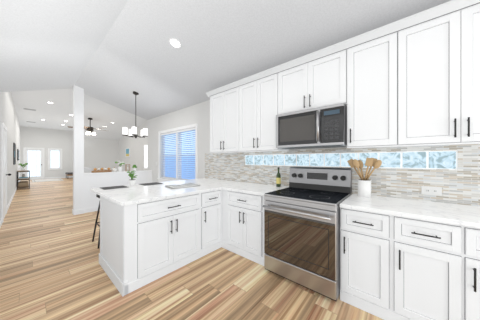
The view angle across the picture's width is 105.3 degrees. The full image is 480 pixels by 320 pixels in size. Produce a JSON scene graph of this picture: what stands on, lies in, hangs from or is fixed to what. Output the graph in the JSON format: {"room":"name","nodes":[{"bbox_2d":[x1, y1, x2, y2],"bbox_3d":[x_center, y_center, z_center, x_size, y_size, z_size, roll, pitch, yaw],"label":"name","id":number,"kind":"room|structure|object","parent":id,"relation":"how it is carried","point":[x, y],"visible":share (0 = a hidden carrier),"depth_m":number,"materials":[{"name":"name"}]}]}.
{"room":"kitchen","nodes":[
{"label":"kitchen","id":0,"kind":"room"},
{"bbox_2d":[0,91,19,219],"bbox_3d":[-6.317,-0.530,4.846,21.500,3.700,0.200,0,0,41],"label":"wall","id":1,"kind":"structure","parent":0,"point":[9,117],"depth_m":5.41,"materials":[{"name":"paint"}]},
{"bbox_2d":[2,122,10,222],"bbox_3d":[-5.390,0.260,4.236,1.080,2.120,0.093,0,0,41],"label":"door","id":2,"kind":"structure","parent":1,"relation":"attached to","point":[4,170],"depth_m":4.22,"materials":[{"name":"white wood"}]},
{"bbox_2d":[0,180,19,227],"bbox_3d":[-9.117,1.270,7.418,13.500,0.100,0.014,0,0,41],"label":"baseboard","id":3,"kind":"structure","parent":1,"relation":"attached to","point":[10,201],"depth_m":5.39,"materials":[{"name":"white wood"}]},
{"bbox_2d":[13,143,15,164],"bbox_3d":[-8.582,-0.230,6.966,0.900,0.800,0.028,0,0,41],"label":"framed picture","id":4,"kind":"object","parent":1,"relation":"attached to","point":[14,153],"visible":1,"depth_m":6.68,"materials":[{"name":"black metal"}]},
{"bbox_2d":[11,89,72,130],"bbox_3d":[-8.758,-2.240,8.892,12.530,0.120,3.212,0,0,41],"label":"ceiling","id":5,"kind":"structure","parent":0,"point":[57,113],"depth_m":7.75,"materials":[{"name":"paint"}]},
{"bbox_2d":[20,126,72,178],"bbox_3d":[-13.347,-0.530,12.981,0.240,3.700,3.463,0,0,41],"label":"wall","id":6,"kind":"structure","parent":0,"point":[46,140],"depth_m":12.80,"materials":[{"name":"paint"}]},
{"bbox_2d":[26,149,42,179],"bbox_3d":[-13.853,0.295,12.320,0.090,2.050,0.760,0,0,41],"label":"door","id":7,"kind":"structure","parent":6,"relation":"attached to","point":[41,167],"depth_m":12.40,"materials":[{"name":"white wood"}]},
{"bbox_2d":[50,150,59,168],"bbox_3d":[-13.236,-0.065,13.095,0.040,1.330,0.540,0,0,41],"label":"window","id":8,"kind":"structure","parent":6,"relation":"in","point":[59,158],"depth_m":13.14,"materials":[{"name":"white"}]},
{"bbox_2d":[44,176,72,178],"bbox_3d":[-13.313,1.270,12.886,0.014,0.100,2.963,0,0,41],"label":"baseboard","id":9,"kind":"structure","parent":6,"relation":"attached to","point":[58,177],"depth_m":13.09,"materials":[{"name":"white wood"}]},
{"bbox_2d":[84,138,118,171],"bbox_3d":[-7.483,-0.180,9.867,0.200,3.000,1.968,0,0,41],"label":"wall","id":10,"kind":"structure","parent":0,"point":[101,153],"depth_m":9.79,"materials":[{"name":"paint"}]},
{"bbox_2d":[84,94,147,139],"bbox_3d":[-5.527,-1.703,7.670,6.030,1.194,2.765,0,0,41],"label":"ceiling","id":11,"kind":"structure","parent":0,"point":[102,114],"depth_m":7.43,"materials":[{"name":"paint"}]},
{"bbox_2d":[67,118,105,134],"bbox_3d":[-5.777,-1.295,7.048,1.199,0.630,1.255,0,0,41],"label":"ceiling fan","id":12,"kind":"object","parent":11,"relation":"hanging from","point":[89,129],"visible":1,"depth_m":6.97,"materials":[{"name":"brown metal"}]},
{"bbox_2d":[84,170,151,212],"bbox_3d":[-3.386,0.825,5.218,0.170,0.990,1.670,0,0,41],"label":"wall","id":13,"kind":"structure","parent":0,"point":[98,180],"depth_m":4.85,"materials":[{"name":"white paint"}]},
{"bbox_2d":[91,161,136,172],"bbox_3d":[-3.471,0.171,5.129,0.143,0.314,1.095,0,0,41],"label":"decor","id":14,"kind":"object","parent":13,"relation":"on","point":[114,169],"visible":0.98,"depth_m":5.09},
{"bbox_2d":[119,121,147,170],"bbox_3d":[-4.636,-0.480,8.596,5.780,3.600,0.200,0,0,41],"label":"wall","id":15,"kind":"structure","parent":0,"point":[136,147],"depth_m":8.88,"materials":[{"name":"paint"}]},
{"bbox_2d":[125,148,129,156],"bbox_3d":[-5.787,-0.385,9.427,0.550,0.450,0.028,0,0,41],"label":"framed picture","id":16,"kind":"object","parent":15,"relation":"attached to","point":[127,152],"visible":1,"depth_m":9.45,"materials":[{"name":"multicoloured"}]},
{"bbox_2d":[143,144,147,169],"bbox_3d":[-4.105,-0.135,7.986,0.440,1.090,0.032,0,0,41],"label":"window","id":17,"kind":"structure","parent":15,"relation":"in","point":[145,156],"depth_m":7.95,"materials":[{"name":"white"}]},
{"bbox_2d":[0,178,383,319],"bbox_3d":[-5.079,1.370,6.370,21.600,0.100,4.360,0,0,41],"label":"floor","id":18,"kind":"structure","parent":0,"point":[51,268],"depth_m":1.94,"materials":[{"name":"brown wood"}]},
{"bbox_2d":[17,163,29,189],"bbox_3d":[-10.117,0.730,8.555,1.000,1.180,0.380,0,0,41],"label":"console table","id":19,"kind":"object","parent":18,"relation":"on","point":[22,184],"visible":1,"depth_m":8.33,"materials":[{"name":"black metal"}]},
{"bbox_2d":[32,178,62,181],"bbox_3d":[-12.509,1.314,11.914,2.020,0.012,1.350,0,0,41],"label":"rug","id":20,"kind":"object","parent":18,"relation":"on","point":[46,180],"visible":1,"depth_m":11.69,"materials":[{"name":"beige fabric"}]},
{"bbox_2d":[65,172,72,177],"bbox_3d":[-12.125,1.110,13.132,0.900,0.420,0.500,0,0,41],"label":"bench","id":21,"kind":"object","parent":18,"relation":"on","point":[69,173],"visible":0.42,"depth_m":12.86,"materials":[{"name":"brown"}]},
{"bbox_2d":[72,85,84,214],"bbox_3d":[-3.984,-0.253,4.512,0.204,3.146,0.204,0,0,41],"label":"post","id":22,"kind":"object","parent":18,"relation":"on","point":[78,150],"visible":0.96,"depth_m":4.45,"materials":[{"name":"white paint"}]},
{"bbox_2d":[84,167,92,172],"bbox_3d":[-4.123,0.770,5.795,0.900,1.100,1.450,0,0,41],"label":"sofa","id":23,"kind":"object","parent":18,"relation":"on","point":[87,170],"visible":0.1,"depth_m":5.04,"materials":[{"name":"white fabric"}]},
{"bbox_2d":[92,194,99,248],"bbox_3d":[-2.134,0.933,2.982,0.377,0.777,0.377,0,0,41],"label":"stool","id":24,"kind":"object","parent":18,"relation":"on","point":[96,222],"visible":0.23,"depth_m":2.96,"materials":[{"name":"black metal"}]},
{"bbox_2d":[99,198,201,296],"bbox_3d":[-1.156,0.881,2.402,0.880,0.880,0.919,0,0,41],"label":"base cabinet","id":25,"kind":"object","parent":18,"relation":"on","point":[135,252],"depth_m":2.00,"materials":[{"name":"white wood"}]},
{"bbox_2d":[90,178,287,225],"bbox_3d":[-0.675,0.423,2.668,2.107,0.036,1.997,0,0,41],"label":"countertop","id":26,"kind":"structure","parent":25,"relation":"on","point":[163,205],"depth_m":2.37,"materials":[{"name":"white stone"}]},
{"bbox_2d":[100,185,126,189],"bbox_3d":[-1.841,0.400,2.679,0.260,0.005,0.300,0,0,41],"label":"placemat","id":27,"kind":"object","parent":26,"relation":"on","point":[122,186],"depth_m":2.65,"materials":[{"name":"grey"}]},
{"bbox_2d":[127,171,137,185],"bbox_3d":[-1.687,0.284,2.872,0.177,0.237,0.153,0,0,41],"label":"plant pot","id":28,"kind":"object","parent":26,"relation":"on","point":[132,181],"visible":1,"depth_m":2.84,"materials":[{"name":"white ceramic"}]},
{"bbox_2d":[140,182,162,185],"bbox_3d":[-1.496,0.400,3.082,0.260,0.005,0.300,0,0,41],"label":"placemat","id":29,"kind":"object","parent":26,"relation":"on","point":[154,183],"depth_m":3.10,"materials":[{"name":"grey"}]},
{"bbox_2d":[165,183,199,188],"bbox_3d":[-0.880,0.393,2.818,0.450,0.025,0.300,0,0,-41],"label":"open book","id":30,"kind":"object","parent":26,"relation":"on","point":[182,185],"visible":1,"depth_m":2.77,"materials":[{"name":"grey paper"}]},
{"bbox_2d":[276,167,280,186],"bbox_3d":[0.585,0.256,2.776,0.070,0.295,0.070,0,0,41],"label":"wine bottle","id":31,"kind":"object","parent":26,"relation":"on","point":[278,179],"visible":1,"depth_m":2.75,"materials":[{"name":"green glass"}]},
{"bbox_2d":[202,210,217,256],"bbox_3d":[-0.729,0.881,2.902,0.880,0.880,0.396,0,0,41],"label":"base cabinet","id":32,"kind":"object","parent":18,"relation":"on","point":[209,222],"depth_m":2.59,"materials":[{"name":"white wood"}]},
{"bbox_2d":[218,198,264,265],"bbox_3d":[0.221,0.881,2.728,0.830,0.880,0.734,0,0,41],"label":"base cabinet","id":33,"kind":"object","parent":18,"relation":"on","point":[240,228],"depth_m":2.46,"materials":[{"name":"white wood"}]},
{"bbox_2d":[263,167,351,300],"bbox_3d":[0.800,0.710,2.162,0.771,1.220,0.838,0,0,41],"label":"range","id":34,"kind":"object","parent":18,"relation":"on","point":[302,229],"visible":0.98,"depth_m":1.91,"materials":[{"name":"silver metal"}]},
{"bbox_2d":[340,210,377,316],"bbox_3d":[1.322,0.881,1.826,0.447,0.880,0.675,0,0,41],"label":"base cabinet","id":35,"kind":"object","parent":18,"relation":"on","point":[358,229],"depth_m":1.62,"materials":[{"name":"white wood"}]},
{"bbox_2d":[378,214,445,319],"bbox_3d":[1.577,0.881,1.608,0.510,0.880,0.675,0,0,41],"label":"base cabinet","id":36,"kind":"object","parent":18,"relation":"on","point":[405,259],"depth_m":1.40,"materials":[{"name":"white wood"}]},
{"bbox_2d":[339,194,479,229],"bbox_3d":[1.908,0.423,1.310,2.002,0.036,0.703,0,0,41],"label":"countertop","id":37,"kind":"structure","parent":36,"relation":"on","point":[450,214],"depth_m":1.51,"materials":[{"name":"white stone"}]},
{"bbox_2d":[347,158,381,197],"bbox_3d":[1.369,0.188,2.027,0.321,0.429,0.134,0,0,41],"label":"utensil crock","id":38,"kind":"object","parent":37,"relation":"on","point":[364,187],"visible":1,"depth_m":1.98,"materials":[{"name":"white ceramic"}]},
{"bbox_2d":[446,226,479,319],"bbox_3d":[1.860,0.881,1.366,0.496,0.880,0.675,0,0,41],"label":"base cabinet","id":39,"kind":"object","parent":18,"relation":"on","point":[462,243],"depth_m":1.24,"materials":[{"name":"white wood"}]},
{"bbox_2d":[0,0,450,119],"bbox_3d":[-0.565,-1.606,1.970,9.020,0.708,3.380,0,0,41],"label":"ceiling","id":40,"kind":"structure","parent":0,"point":[116,53],"depth_m":2.42,"materials":[{"name":"white paint"}]},
{"bbox_2d":[122,91,147,137],"bbox_3d":[-2.431,-1.037,4.244,0.502,1.067,0.503,0,0,41],"label":"chandelier","id":41,"kind":"object","parent":40,"relation":"hanging from","point":[133,132],"visible":0.98,"depth_m":4.21,"materials":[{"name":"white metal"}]},
{"bbox_2d":[169,38,180,47],"bbox_3d":[-0.908,-1.641,2.564,0.170,0.059,0.168,0,0,41],"label":"recessed light","id":42,"kind":"object","parent":40,"relation":"in","point":[174,42],"visible":1,"depth_m":2.56,"materials":[{"name":"white plastic"}]},
{"bbox_2d":[148,100,457,182],"bbox_3d":[0.455,-0.480,3.163,9.020,3.600,0.200,0,0,41],"label":"wall","id":43,"kind":"structure","parent":0,"point":[199,113],"depth_m":4.60,"materials":[{"name":"paint"}]},
{"bbox_2d":[157,123,197,181],"bbox_3d":[-1.676,-0.102,4.933,1.960,1.505,0.200,0,0,41],"label":"dining window","id":44,"kind":"structure","parent":43,"relation":"in","point":[178,166],"depth_m":4.92,"materials":[{"name":"white"}]},
{"bbox_2d":[161,128,194,179],"bbox_3d":[-1.683,-0.121,4.926,1.764,1.314,0.050,0,0,41],"label":"window blinds","id":45,"kind":"object","parent":44,"relation":"attached to","point":[179,132],"visible":0.73,"depth_m":4.83,"materials":[{"name":"white plastic"}]},
{"bbox_2d":[210,84,233,151],"bbox_3d":[-0.158,-0.704,3.324,0.788,1.128,0.347,0,0,41],"label":"upper cabinet","id":46,"kind":"object","parent":43,"relation":"attached to","point":[222,99],"depth_m":3.22,"materials":[{"name":"white wood"}]},
{"bbox_2d":[234,64,288,151],"bbox_3d":[0.363,-0.704,2.878,0.830,1.128,0.347,0,0,41],"label":"upper cabinet","id":47,"kind":"object","parent":43,"relation":"attached to","point":[257,99],"depth_m":2.72,"materials":[{"name":"white wood"}]},
{"bbox_2d":[282,40,345,113],"bbox_3d":[0.947,-0.941,2.379,0.834,0.653,0.347,0,0,41],"label":"upper cabinet","id":48,"kind":"object","parent":43,"relation":"attached to","point":[318,79],"depth_m":2.19,"materials":[{"name":"white wood"}]},
{"bbox_2d":[276,103,346,148],"bbox_3d":[0.906,-0.383,2.339,0.813,0.450,0.460,0,0,41],"label":"microwave","id":49,"kind":"object","parent":48,"relation":"attached to","point":[323,127],"visible":0.96,"depth_m":2.15,"materials":[{"name":"silver metal"}]},
{"bbox_2d":[205,144,479,205],"bbox_3d":[1.440,0.142,2.183,5.850,0.585,0.010,0,0,41],"label":"backsplash","id":50,"kind":"structure","parent":43,"relation":"attached to","point":[461,185],"depth_m":1.97,"materials":[{"name":"tile"}]},
{"bbox_2d":[421,186,441,195],"bbox_3d":[1.878,0.302,1.796,0.140,0.085,0.008,0,0,41],"label":"electrical outlet plate","id":51,"kind":"object","parent":50,"relation":"attached to","point":[430,190],"visible":1,"depth_m":1.79,"materials":[{"name":"white plastic"}]},
{"bbox_2d":[245,150,456,169],"bbox_3d":[1.083,0.000,2.551,2.530,0.180,0.094,0,0,41],"label":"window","id":52,"kind":"structure","parent":43,"relation":"in","point":[426,159],"depth_m":2.13,"materials":[{"name":"blue glass"}]},
{"bbox_2d":[345,28,385,147],"bbox_3d":[1.422,-0.704,1.972,0.544,1.128,0.347,0,0,41],"label":"upper cabinet","id":53,"kind":"object","parent":43,"relation":"attached to","point":[365,54],"depth_m":1.87,"materials":[{"name":"white wood"}]},
{"bbox_2d":[386,0,479,146],"bbox_3d":[1.872,-0.704,1.588,0.890,1.128,0.347,0,0,41],"label":"upper cabinet","id":54,"kind":"object","parent":43,"relation":"attached to","point":[412,80],"depth_m":1.55,"materials":[{"name":"white wood"}]},
{"label":"outside","id":55,"kind":"structure","parent":0,"visible":0},
{"bbox_2d":[28,150,58,176],"bbox_3d":[-13.639,0.220,12.716,0.020,2.200,1.840,0,0,41],"label":"sky","id":56,"kind":"structure","parent":55,"point":[32,160],"depth_m":12.49,"materials":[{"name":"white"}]},
{"bbox_2d":[165,131,194,178],"bbox_3d":[-1.601,-0.120,5.021,1.880,1.420,0.010,0,0,41],"label":"sky","id":57,"kind":"structure","parent":55,"point":[184,173],"depth_m":4.95,"materials":[{"name":"blue"}]}
]}

